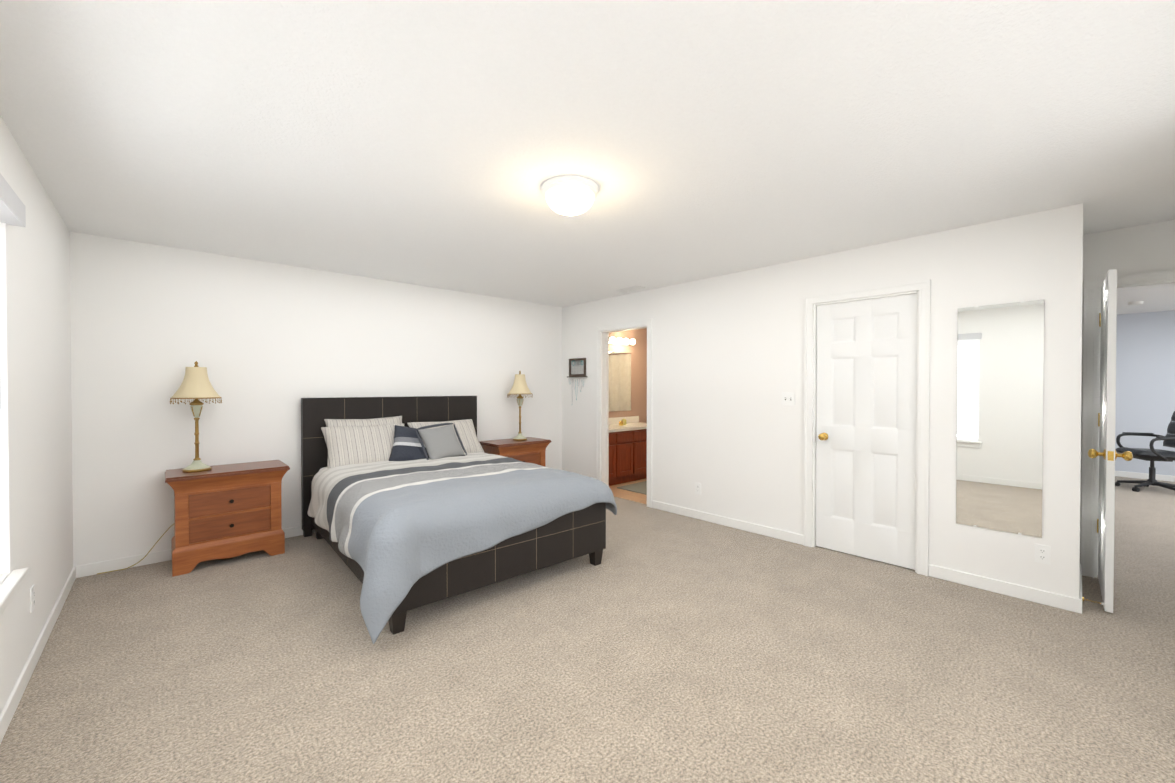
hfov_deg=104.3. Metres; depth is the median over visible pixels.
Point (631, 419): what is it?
backsplash
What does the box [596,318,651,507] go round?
door frame
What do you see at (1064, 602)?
baseboard
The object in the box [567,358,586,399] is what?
frame
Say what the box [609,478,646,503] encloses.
floor
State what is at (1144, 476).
baseboard
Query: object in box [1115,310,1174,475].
wall
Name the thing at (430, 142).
ceiling
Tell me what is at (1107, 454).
entry door
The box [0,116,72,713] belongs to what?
wall
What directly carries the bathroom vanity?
on the floor
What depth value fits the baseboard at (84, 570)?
3.41 m
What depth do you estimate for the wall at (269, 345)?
3.88 m
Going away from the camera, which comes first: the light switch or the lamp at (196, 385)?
the lamp at (196, 385)
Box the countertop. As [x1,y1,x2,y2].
[609,424,646,431]
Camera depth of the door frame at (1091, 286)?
3.24 m
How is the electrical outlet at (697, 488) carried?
attached to the wall at (727, 371)
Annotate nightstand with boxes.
[165,460,289,576]
[479,437,550,466]
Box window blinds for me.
[0,173,25,409]
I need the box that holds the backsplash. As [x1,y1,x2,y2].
[609,416,640,423]
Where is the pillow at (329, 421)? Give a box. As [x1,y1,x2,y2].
[324,416,401,426]
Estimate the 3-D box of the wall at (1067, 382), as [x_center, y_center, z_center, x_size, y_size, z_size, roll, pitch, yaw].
[3.247,0.099,3.087,0.950,2.440,0.120,-1,1,-43]
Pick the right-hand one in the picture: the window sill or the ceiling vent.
the ceiling vent
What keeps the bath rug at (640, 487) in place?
on the floor
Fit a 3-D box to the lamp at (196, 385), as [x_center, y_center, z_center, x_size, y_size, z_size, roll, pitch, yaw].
[-3.155,0.542,3.388,0.698,1.545,0.368,-1,1,-43]
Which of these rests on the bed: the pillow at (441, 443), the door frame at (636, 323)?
the pillow at (441, 443)
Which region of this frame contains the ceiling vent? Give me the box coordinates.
[616,286,644,291]
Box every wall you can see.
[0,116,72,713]
[70,231,646,566]
[562,209,1053,591]
[1051,203,1082,598]
[1080,220,1174,562]
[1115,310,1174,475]
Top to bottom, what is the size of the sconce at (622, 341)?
0.100 m
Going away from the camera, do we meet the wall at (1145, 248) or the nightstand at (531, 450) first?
the wall at (1145, 248)
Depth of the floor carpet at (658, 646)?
2.14 m
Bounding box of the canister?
[619,420,624,425]
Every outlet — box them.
[30,584,34,612]
[695,483,700,494]
[1035,544,1050,564]
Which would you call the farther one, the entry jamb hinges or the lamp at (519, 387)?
the lamp at (519, 387)
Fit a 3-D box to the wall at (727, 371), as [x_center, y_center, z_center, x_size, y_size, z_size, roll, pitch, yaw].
[1.298,0.085,4.573,0.120,2.440,4.710,-1,1,-43]
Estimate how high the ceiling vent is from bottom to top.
0.010 m
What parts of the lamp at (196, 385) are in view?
left lamp cord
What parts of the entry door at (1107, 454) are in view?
knob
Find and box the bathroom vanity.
[609,428,646,485]
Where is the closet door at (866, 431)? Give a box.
[816,293,916,569]
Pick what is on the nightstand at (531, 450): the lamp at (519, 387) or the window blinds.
the lamp at (519, 387)
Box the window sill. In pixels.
[0,568,28,614]
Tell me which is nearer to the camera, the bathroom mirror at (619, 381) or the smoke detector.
the smoke detector
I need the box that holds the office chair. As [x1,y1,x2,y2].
[1115,411,1174,491]
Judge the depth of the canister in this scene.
6.67 m
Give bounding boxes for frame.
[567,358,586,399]
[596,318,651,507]
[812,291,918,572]
[1081,270,1174,577]
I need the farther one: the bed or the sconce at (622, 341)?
the sconce at (622, 341)
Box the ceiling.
[0,0,1174,314]
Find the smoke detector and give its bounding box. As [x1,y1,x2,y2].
[1128,301,1143,304]
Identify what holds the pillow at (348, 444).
on the bed
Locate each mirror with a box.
[609,352,630,411]
[956,300,1043,537]
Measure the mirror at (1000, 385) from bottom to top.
1.496 m
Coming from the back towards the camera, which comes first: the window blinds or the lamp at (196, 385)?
the lamp at (196, 385)
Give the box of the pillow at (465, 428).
[407,419,483,452]
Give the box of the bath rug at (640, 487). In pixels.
[617,481,646,494]
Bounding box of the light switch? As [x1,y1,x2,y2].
[782,392,794,405]
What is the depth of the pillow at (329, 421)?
4.32 m
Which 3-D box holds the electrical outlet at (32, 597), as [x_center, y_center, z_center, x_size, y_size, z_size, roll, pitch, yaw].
[-2.676,0.998,2.204,0.008,0.115,0.070,-1,1,-43]
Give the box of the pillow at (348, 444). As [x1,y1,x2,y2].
[321,423,403,468]
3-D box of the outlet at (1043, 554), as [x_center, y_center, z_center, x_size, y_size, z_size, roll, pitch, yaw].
[2.830,1.012,2.841,0.008,0.115,0.070,-1,1,-43]
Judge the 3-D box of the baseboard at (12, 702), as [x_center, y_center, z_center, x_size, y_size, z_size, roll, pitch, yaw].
[-1.635,1.297,1.090,0.013,0.085,5.807,-1,1,-43]
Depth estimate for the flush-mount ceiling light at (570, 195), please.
2.41 m
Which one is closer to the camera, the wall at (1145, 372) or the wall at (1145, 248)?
the wall at (1145, 248)
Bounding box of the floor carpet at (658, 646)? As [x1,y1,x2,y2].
[0,476,1174,782]
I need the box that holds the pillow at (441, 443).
[415,423,466,459]
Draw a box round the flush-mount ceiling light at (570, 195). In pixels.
[541,175,598,215]
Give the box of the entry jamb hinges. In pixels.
[1097,313,1100,532]
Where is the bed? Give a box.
[301,396,616,643]
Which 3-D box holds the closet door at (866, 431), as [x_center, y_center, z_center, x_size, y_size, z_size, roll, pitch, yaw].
[2.177,0.291,3.604,0.179,2.030,0.699,-1,1,-43]
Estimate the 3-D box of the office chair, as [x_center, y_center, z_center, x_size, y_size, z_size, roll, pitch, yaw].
[7.421,0.765,5.933,0.681,1.051,0.656,0,1,22]
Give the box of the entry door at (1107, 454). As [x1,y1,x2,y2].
[1088,269,1132,612]
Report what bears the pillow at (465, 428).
on the bed
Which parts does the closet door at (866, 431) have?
knob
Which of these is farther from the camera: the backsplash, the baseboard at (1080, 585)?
the backsplash
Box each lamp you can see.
[97,361,221,573]
[507,371,532,440]
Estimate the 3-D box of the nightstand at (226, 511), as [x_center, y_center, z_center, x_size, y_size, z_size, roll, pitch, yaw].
[-2.835,0.959,3.615,0.744,0.710,0.447,-1,1,-43]
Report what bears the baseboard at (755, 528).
attached to the wall at (727, 371)
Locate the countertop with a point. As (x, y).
(612, 427)
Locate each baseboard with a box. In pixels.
[0,567,75,743]
[74,526,314,577]
[652,500,802,544]
[928,564,1081,613]
[1079,563,1104,604]
[1115,471,1174,481]
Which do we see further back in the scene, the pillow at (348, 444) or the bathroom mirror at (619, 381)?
the bathroom mirror at (619, 381)
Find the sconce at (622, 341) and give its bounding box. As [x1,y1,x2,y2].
[609,337,635,345]

